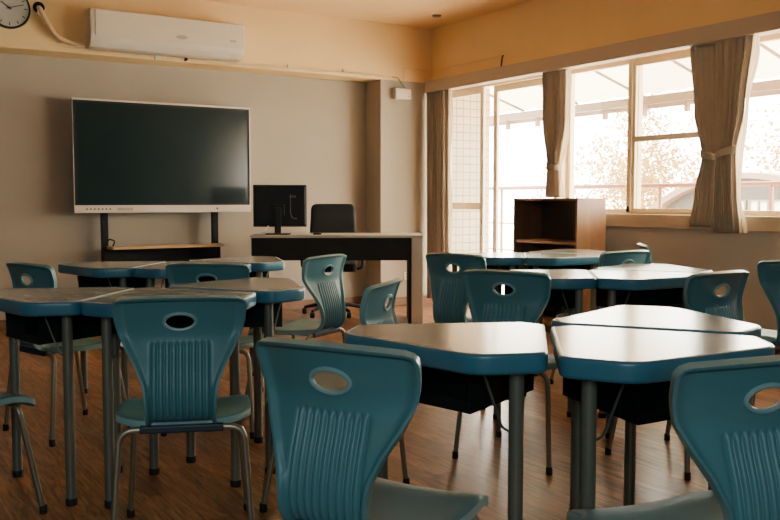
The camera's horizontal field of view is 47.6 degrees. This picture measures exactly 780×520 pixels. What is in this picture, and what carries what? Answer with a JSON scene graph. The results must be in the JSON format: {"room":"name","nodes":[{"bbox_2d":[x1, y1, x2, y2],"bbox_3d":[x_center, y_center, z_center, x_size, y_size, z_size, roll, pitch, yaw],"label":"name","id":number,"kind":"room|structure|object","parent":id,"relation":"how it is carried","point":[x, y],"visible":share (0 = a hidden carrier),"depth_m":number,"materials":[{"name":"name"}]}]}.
{"room":"classroom","nodes":[
{"label":"classroom","id":0,"kind":"room"},
{"bbox_2d":[0,53,426,319],"bbox_3d":[-2.908,-0.857,7.531,8.120,2.885,0.420,-2,5,-32],"label":"wall","id":1,"kind":"structure","parent":0,"point":[349,142],"depth_m":8.49,"materials":[{"name":"beige paint"}]},
{"bbox_2d":[0,295,432,329],"bbox_3d":[-2.923,0.546,7.538,7.800,0.085,0.315,-2,5,-32],"label":"baseboard","id":2,"kind":"structure","parent":1,"relation":"attached to","point":[354,299],"depth_m":9.05,"materials":[{"name":"brown wood"}]},
{"bbox_2d":[392,88,410,99],"bbox_3d":[0.122,-1.702,9.082,0.190,0.110,0.081,-2,5,-32],"label":"wall box","id":3,"kind":"object","parent":1,"relation":"attached to","point":[397,93],"visible":1,"depth_m":9.05,"materials":[{"name":"white plastic"}]},
{"bbox_2d":[0,0,431,82],"bbox_3d":[-2.834,-2.012,7.428,8.020,0.565,0.300,-2,5,-32],"label":"beam","id":4,"kind":"structure","parent":0,"point":[279,38],"depth_m":8.37,"materials":[{"name":"beige paint"}]},
{"bbox_2d":[0,0,30,28],"bbox_3d":[-3.053,-2.019,7.088,0.330,0.330,0.041,-2,5,-32],"label":"wall clock","id":5,"kind":"object","parent":4,"relation":"attached to","point":[14,14],"visible":1,"depth_m":7.10,"materials":[{"name":"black plastic"}]},
{"bbox_2d":[33,2,84,46],"bbox_3d":[-2.727,-1.941,7.296,0.398,0.341,0.091,-2,5,-32],"label":"pipe","id":6,"kind":"object","parent":4,"relation":"attached to","point":[38,7],"visible":1,"depth_m":7.23,"materials":[{"name":"beige plastic"}]},
{"bbox_2d":[84,7,244,61],"bbox_3d":[-1.932,-1.945,7.688,1.360,0.315,0.222,-2,5,-32],"label":"air conditioner","id":7,"kind":"object","parent":4,"relation":"attached to","point":[104,29],"visible":1,"depth_m":7.57,"materials":[{"name":"white plastic"}]},
{"bbox_2d":[88,50,404,87],"bbox_3d":[-1.184,-1.781,8.271,3.173,0.135,0.035,-2,5,-32],"label":"cable conduit","id":8,"kind":"object","parent":4,"relation":"attached to","point":[156,57],"visible":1,"depth_m":8.13,"materials":[{"name":"white plastic"}]},
{"bbox_2d":[403,55,499,79],"bbox_3d":[0.588,-1.890,8.723,0.352,0.125,1.137,-2,5,-32],"label":"conduit","id":9,"kind":"object","parent":4,"relation":"attached to","point":[499,55],"visible":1,"depth_m":9.03,"materials":[{"name":"beige paint"}]},
{"bbox_2d":[202,0,531,28],"bbox_3d":[-0.073,-2.048,2.920,8.120,0.120,11.050,-2,5,-32],"label":"ceiling","id":10,"kind":"structure","parent":0,"point":[413,13],"depth_m":8.28,"materials":[{"name":"beige paint"}]},
{"bbox_2d":[0,303,779,519],"bbox_3d":[-0.073,0.940,3.124,8.120,0.100,11.050,-2,5,-32],"label":"floor","id":11,"kind":"structure","parent":0,"point":[202,489],"depth_m":3.75,"materials":[{"name":"brown wood"}]},
{"bbox_2d":[0,391,47,514],"bbox_3d":[-1.507,0.486,3.038,0.450,0.816,0.456,3,5,38],"label":"chair","id":12,"kind":"object","parent":11,"relation":"on","point":[6,399],"visible":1,"depth_m":3.06,"materials":[{"name":"teal plastic"}]},
{"bbox_2d":[3,262,129,446],"bbox_3d":[-1.544,0.406,4.219,0.450,0.816,0.456,3,5,40],"label":"chair","id":13,"kind":"object","parent":11,"relation":"on","point":[40,275],"visible":0.48,"depth_m":4.04,"materials":[{"name":"teal plastic"}]},
{"bbox_2d":[0,287,133,506],"bbox_3d":[-1.279,0.501,3.337,0.575,0.746,0.535,-1,4,-8],"label":"desk","id":14,"kind":"object","parent":11,"relation":"on","point":[39,316],"visible":0.77,"depth_m":3.24,"materials":[{"name":"metal"}]},
{"bbox_2d":[58,261,163,400],"bbox_3d":[-1.536,0.398,4.854,0.575,0.746,0.535,-1,4,-8],"label":"desk","id":15,"kind":"object","parent":11,"relation":"on","point":[106,273],"visible":0.49,"depth_m":4.77,"materials":[{"name":"laminate"}]},
{"bbox_2d":[100,212,224,261],"bbox_3d":[-1.995,-0.190,7.932,1.075,1.500,0.470,-2,5,-32],"label":"display stand","id":16,"kind":"object","parent":11,"relation":"on","point":[169,252],"visible":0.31,"depth_m":7.97,"materials":[{"name":"black metal"}]},
{"bbox_2d":[71,97,250,212],"bbox_3d":[-2.025,-0.920,7.983,1.620,0.980,0.077,-2,5,-32],"label":"display","id":17,"kind":"object","parent":16,"relation":"attached to","point":[128,156],"visible":1,"depth_m":7.92,"materials":[{"name":"grey plastic"}]},
{"bbox_2d":[107,243,224,249],"bbox_3d":[-2.008,-0.123,7.967,1.015,0.022,0.215,-2,5,-32],"label":"shelf","id":18,"kind":"object","parent":16,"relation":"attached to","point":[205,246],"depth_m":7.95,"materials":[{"name":"brown wood"}]},
{"bbox_2d":[81,287,255,508],"bbox_3d":[-0.787,0.503,3.303,0.535,0.746,0.575,1,4,8],"label":"desk","id":19,"kind":"object","parent":11,"relation":"on","point":[100,306],"visible":0.51,"depth_m":3.21,"materials":[{"name":"metal"}]},
{"bbox_2d":[110,295,254,519],"bbox_3d":[-0.666,0.498,2.874,0.450,0.816,0.456,-1,4,-10],"label":"chair","id":20,"kind":"object","parent":11,"relation":"on","point":[179,371],"visible":1,"depth_m":2.67,"materials":[{"name":"teal plastic"},{"name":"grey painted steel"},{"name":"black rubber"}]},
{"bbox_2d":[133,261,250,393],"bbox_3d":[-1.044,0.400,4.820,0.535,0.746,0.575,1,4,8],"label":"desk","id":21,"kind":"object","parent":11,"relation":"on","point":[155,271],"visible":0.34,"depth_m":4.63,"materials":[{"name":"metal"}]},
{"bbox_2d":[161,262,263,438],"bbox_3d":[-0.824,0.402,4.278,0.450,0.816,0.456,0,4,6],"label":"chair","id":22,"kind":"object","parent":11,"relation":"on","point":[178,272],"visible":0.16,"depth_m":4.08,"materials":[{"name":"teal plastic"},{"name":"grey painted steel"},{"name":"black rubber"}]},
{"bbox_2d":[169,277,304,473],"bbox_3d":[-0.559,0.474,3.736,0.535,0.746,0.575,3,5,39],"label":"desk","id":23,"kind":"object","parent":11,"relation":"on","point":[271,293],"visible":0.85,"depth_m":3.62,"materials":[{"name":"laminate"}]},
{"bbox_2d":[190,256,284,391],"bbox_3d":[-0.822,0.370,5.261,0.535,0.746,0.575,3,5,39],"label":"desk","id":24,"kind":"object","parent":11,"relation":"on","point":[261,266],"visible":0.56,"depth_m":5.09,"materials":[{"name":"laminate"}]},
{"bbox_2d":[245,254,346,394],"bbox_3d":[-0.487,0.371,4.732,0.456,0.816,0.450,2,4,28],"label":"chair","id":25,"kind":"object","parent":11,"relation":"on","point":[327,290],"visible":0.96,"depth_m":4.61,"materials":[{"name":"teal plastic"},{"name":"grey painted steel"},{"name":"black rubber"}]},
{"bbox_2d":[300,204,363,317],"bbox_3d":[-0.550,-0.006,8.460,0.606,1.060,0.581,0,4,-1],"label":"office chair","id":26,"kind":"object","parent":11,"relation":"on","point":[325,218],"visible":0.48,"depth_m":8.54,"materials":[{"name":"black fabric"}]},
{"bbox_2d":[259,278,409,512],"bbox_3d":[-0.188,0.473,3.235,0.456,0.816,0.450,1,4,16],"label":"chair","id":27,"kind":"object","parent":11,"relation":"on","point":[373,310],"visible":0.29,"depth_m":3.12,"materials":[{"name":"teal plastic"},{"name":"grey painted steel"},{"name":"black rubber"}]},
{"bbox_2d":[250,233,422,323],"bbox_3d":[-0.473,0.156,8.100,1.523,0.787,0.595,0,4,-1],"label":"desk","id":28,"kind":"object","parent":11,"relation":"on","point":[294,246],"visible":0.78,"depth_m":7.80,"materials":[{"name":"black wood"}]},
{"bbox_2d":[253,185,306,234],"bbox_3d":[-0.990,-0.453,7.958,0.480,0.445,0.210,0,4,-2],"label":"computer monitor","id":29,"kind":"object","parent":28,"relation":"on","point":[277,206],"visible":1,"depth_m":7.94,"materials":[{"name":"black plastic"}]},
{"bbox_2d":[255,337,487,519],"bbox_3d":[-0.029,0.559,1.979,0.450,0.816,0.456,2,4,30],"label":"chair","id":30,"kind":"object","parent":11,"relation":"on","point":[331,448],"visible":1,"depth_m":1.79,"materials":[{"name":"teal plastic"},{"name":"grey painted steel"},{"name":"black rubber"}]},
{"bbox_2d":[345,322,547,519],"bbox_3d":[0.179,0.571,2.313,0.575,0.746,0.535,0,4,-7],"label":"desk","id":31,"kind":"object","parent":11,"relation":"on","point":[468,368],"visible":0.85,"depth_m":2.19,"materials":[{"name":"laminate"}]},
{"bbox_2d":[425,253,525,409],"bbox_3d":[0.462,0.358,4.917,0.450,0.816,0.456,3,5,41],"label":"chair","id":32,"kind":"object","parent":11,"relation":"on","point":[450,302],"visible":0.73,"depth_m":4.76,"materials":[{"name":"teal plastic"}]},
{"bbox_2d":[452,252,523,271],"bbox_3d":[0.632,0.340,5.705,0.575,0.746,0.535,-1,4,-8],"label":"desk","id":33,"kind":"object","parent":11,"relation":"on","point":[494,260],"visible":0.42,"depth_m":5.53,"materials":[{"name":"laminate"}]},
{"bbox_2d":[452,269,556,475],"bbox_3d":[0.564,0.434,3.803,0.450,0.816,0.456,2,5,32],"label":"chair","id":34,"kind":"object","parent":11,"relation":"on","point":[530,295],"visible":0.45,"depth_m":3.61,"materials":[{"name":"teal plastic"}]},
{"bbox_2d":[493,269,595,419],"bbox_3d":[0.742,0.438,4.258,0.575,0.746,0.535,-1,4,-8],"label":"desk","id":35,"kind":"object","parent":11,"relation":"on","point":[567,285],"visible":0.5,"depth_m":4.13,"materials":[{"name":"metal"}]},
{"bbox_2d":[513,198,605,331],"bbox_3d":[1.411,0.037,7.457,0.315,1.112,0.780,-2,5,-32],"label":"bookcase","id":36,"kind":"object","parent":11,"relation":"on","point":[539,224],"visible":0.5,"depth_m":7.56,"materials":[{"name":"brown wood"}]},
{"bbox_2d":[523,252,600,375],"bbox_3d":[1.124,0.342,5.670,0.535,0.746,0.575,1,4,8],"label":"desk","id":37,"kind":"object","parent":11,"relation":"on","point":[534,260],"visible":0.4,"depth_m":5.53,"materials":[{"name":"metal"}]},
{"bbox_2d":[529,249,605,323],"bbox_3d":[1.306,0.314,6.079,0.535,0.746,0.575,3,5,40],"label":"desk","id":38,"kind":"object","parent":11,"relation":"on","point":[579,251],"visible":0.13,"depth_m":6.06,"materials":[{"name":"laminate"}]},
{"bbox_2d":[550,250,650,383],"bbox_3d":[1.248,0.339,5.196,0.450,0.816,0.456,-2,5,-32],"label":"chair","id":39,"kind":"object","parent":11,"relation":"on","point":[612,258],"visible":0.19,"depth_m":4.99,"materials":[{"name":"teal plastic"}]},
{"bbox_2d":[589,269,697,438],"bbox_3d":[1.234,0.441,4.223,0.535,0.746,0.575,1,4,8],"label":"desk","id":40,"kind":"object","parent":11,"relation":"on","point":[613,287],"visible":0.47,"depth_m":4.14,"materials":[{"name":"metal"}]},
{"bbox_2d":[637,243,652,262],"bbox_3d":[1.847,0.297,5.824,0.456,0.816,0.450,1,4,10],"label":"chair","id":41,"kind":"object","parent":11,"relation":"on","point":[642,246],"visible":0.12,"depth_m":5.66,"materials":[{"name":"teal plastic"}]},
{"bbox_2d":[594,263,712,272],"bbox_3d":[1.415,0.413,4.631,0.535,0.746,0.575,3,5,40],"label":"desk","id":42,"kind":"object","parent":11,"relation":"on","point":[633,266],"visible":0.19,"depth_m":4.56,"materials":[{"name":"laminate"}]},
{"bbox_2d":[551,305,761,505],"bbox_3d":[0.836,0.546,2.672,0.535,0.746,0.575,3,5,39],"label":"desk","id":43,"kind":"object","parent":11,"relation":"on","point":[619,316],"visible":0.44,"depth_m":2.67,"materials":[{"name":"laminate"}]},
{"bbox_2d":[550,325,774,509],"bbox_3d":[0.679,0.577,2.224,0.535,0.746,0.575,1,4,8],"label":"desk","id":44,"kind":"object","parent":11,"relation":"on","point":[625,374],"visible":0.79,"depth_m":2.09,"materials":[{"name":"laminate"}]},
{"bbox_2d":[567,355,779,519],"bbox_3d":[0.631,0.568,1.838,0.450,0.816,0.456,-2,4,-21],"label":"chair","id":45,"kind":"object","parent":11,"relation":"on","point":[734,443],"visible":1,"depth_m":1.62,"materials":[{"name":"teal plastic"}]},
{"bbox_2d":[605,270,748,480],"bbox_3d":[1.230,0.439,3.741,0.450,0.816,0.456,-3,5,-35],"label":"chair","id":46,"kind":"object","parent":11,"relation":"on","point":[699,293],"visible":0.37,"depth_m":3.55,"materials":[{"name":"teal plastic"}]},
{"bbox_2d":[749,259,779,406],"bbox_3d":[2.034,0.392,4.421,0.450,0.816,0.456,1,4,21],"label":"chair","id":47,"kind":"object","parent":11,"relation":"on","point":[768,270],"visible":0.77,"depth_m":4.29,"materials":[{"name":"teal plastic"}]},
{"bbox_2d":[451,88,489,270],"bbox_3d":[0.699,-0.852,10.143,0.720,2.640,0.500,-2,5,-32],"label":"tiled wall","id":48,"kind":"structure","parent":0,"point":[465,161],"depth_m":9.95,"materials":[{"name":"white tile"}]},
{"bbox_2d":[432,0,779,348],"bbox_3d":[3.344,-0.683,4.984,0.240,2.885,10.550,-2,5,-32],"label":"wall","id":49,"kind":"structure","parent":0,"point":[534,29],"depth_m":7.09,"materials":[{"name":"beige paint"}]},
{"bbox_2d":[427,89,452,298],"bbox_3d":[0.509,-0.661,9.151,0.069,2.154,0.432,-2,5,-32],"label":"window curtain","id":50,"kind":"object","parent":49,"relation":"hanging from","point":[439,103],"visible":0.75,"depth_m":9.13,"materials":[{"name":"beige fabric"}]},
{"bbox_2d":[451,75,541,306],"bbox_3d":[1.083,-0.643,8.695,0.100,2.300,1.820,-2,5,-32],"label":"door","id":51,"kind":"structure","parent":49,"relation":"in","point":[532,81],"depth_m":8.81,"materials":[{"name":"beige metal"}]},
{"bbox_2d":[542,69,571,196],"bbox_3d":[1.442,-1.094,7.708,0.096,1.094,0.333,-2,5,-32],"label":"window curtain","id":52,"kind":"object","parent":49,"relation":"hanging from","point":[557,84],"visible":1,"depth_m":7.70,"materials":[{"name":"beige fabric"}]},
{"bbox_2d":[554,59,632,213],"bbox_3d":[1.759,-1.057,7.530,0.200,1.315,0.820,-2,5,-32],"label":"window","id":53,"kind":"structure","parent":49,"relation":"in","point":[570,146],"depth_m":7.82,"materials":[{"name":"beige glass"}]},
{"bbox_2d":[425,11,779,92],"bbox_3d":[3.217,-1.508,4.848,0.120,0.120,10.549,-2,5,-32],"label":"trim","id":54,"kind":"structure","parent":49,"relation":"attached to","point":[767,23],"depth_m":6.97,"materials":[{"name":"grey paint"}]},
{"bbox_2d":[490,40,779,129],"bbox_3d":[4.075,-1.757,5.992,2.075,0.850,16.000,-2,5,-32],"label":"canopy","id":55,"kind":"object","parent":49,"relation":"attached to","point":[676,75],"visible":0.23,"depth_m":9.58,"materials":[{"name":"paint"}]},
{"bbox_2d":[606,213,779,231],"bbox_3d":[3.852,-0.122,4.248,0.240,0.105,8.700,-2,5,-32],"label":"sill","id":56,"kind":"structure","parent":49,"relation":"attached to","point":[671,221],"depth_m":6.76,"materials":[{"name":"beige paint"}]},
{"bbox_2d":[689,43,716,227],"bbox_3d":[2.292,-0.894,6.400,0.078,1.314,0.308,-2,5,-32],"label":"window curtain","id":57,"kind":"object","parent":49,"relation":"hanging from","point":[703,58],"visible":0.77,"depth_m":6.41,"materials":[{"name":"beige fabric"}]},
{"bbox_2d":[626,33,779,215],"bbox_3d":[2.500,-0.978,6.368,0.102,1.315,2.020,-2,5,-32],"label":"window","id":58,"kind":"structure","parent":49,"relation":"in","point":[635,138],"depth_m":7.14,"materials":[{"name":"white metal"}]},
{"bbox_2d":[713,34,759,232],"bbox_3d":[2.393,-0.862,6.143,0.078,1.344,0.329,-2,5,-32],"label":"window curtain","id":59,"kind":"object","parent":49,"relation":"hanging from","point":[737,58],"visible":1,"depth_m":6.16,"materials":[{"name":"beige fabric"}]},
{"bbox_2d":[775,349,779,354],"bbox_3d":[3.761,0.770,4.252,0.015,0.085,8.700,-2,5,-32],"label":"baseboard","id":60,"kind":"structure","parent":49,"relation":"attached to","point":[777,351],"depth_m":6.02,"materials":[{"name":"brown wood"}]},
{"bbox_3d":[3.590,0.770,7.161,2.380,0.190,17.800,-2,5,-32],"label":"floor","id":61,"kind":"structure","parent":0,"visible":0},
{"bbox_2d":[489,181,779,251],"bbox_3d":[3.962,-0.038,7.813,0.048,1.334,15.000,-2,5,-32],"label":"balcony railing","id":62,"kind":"object","parent":61,"relation":"on","point":[771,184],"visible":0.23,"depth_m":9.88,"materials":[{"name":"white metal"}]},
{"label":"outside","id":63,"kind":"structure","parent":0,"visible":0},
{"bbox_2d":[489,234,512,251],"bbox_3d":[4.736,3.183,20.943,150.000,0.200,150.000,-2,5,-32],"label":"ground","id":64,"kind":"structure","parent":63,"point":[507,238],"depth_m":93.19,"materials":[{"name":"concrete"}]},
{"bbox_2d":[513,152,625,208],"bbox_3d":[7.125,-1.028,34.560,4.513,6.364,4.517,-2,5,-32],"label":"tree","id":65,"kind":"object","parent":64,"relation":"on","point":[538,179],"visible":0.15,"depth_m":34.31,"materials":[{"name":"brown plant"}]},
{"bbox_2d":[536,93,700,208],"bbox_3d":[6.417,-0.709,22.881,4.775,7.315,4.903,-2,5,-32],"label":"tree","id":66,"kind":"object","parent":64,"relation":"on","point":[621,164],"visible":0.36,"depth_m":22.57,"materials":[{"name":"brown plant"}]},
{"bbox_2d":[648,172,779,210],"bbox_3d":[6.610,1.055,14.522,2.880,4.920,4.807,-2,5,-32],"label":"arched building","id":67,"kind":"structure","parent":64,"relation":"on","point":[752,198],"depth_m":13.65,"materials":[{"name":"paint"}]},
{"bbox_2d":[742,103,779,172],"bbox_3d":[9.354,-0.475,18.841,5.302,7.398,4.216,-3,5,-35],"label":"tree","id":68,"kind":"object","parent":64,"relation":"on","point":[776,151],"visible":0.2,"depth_m":18.50,"materials":[{"name":"brown plant"}]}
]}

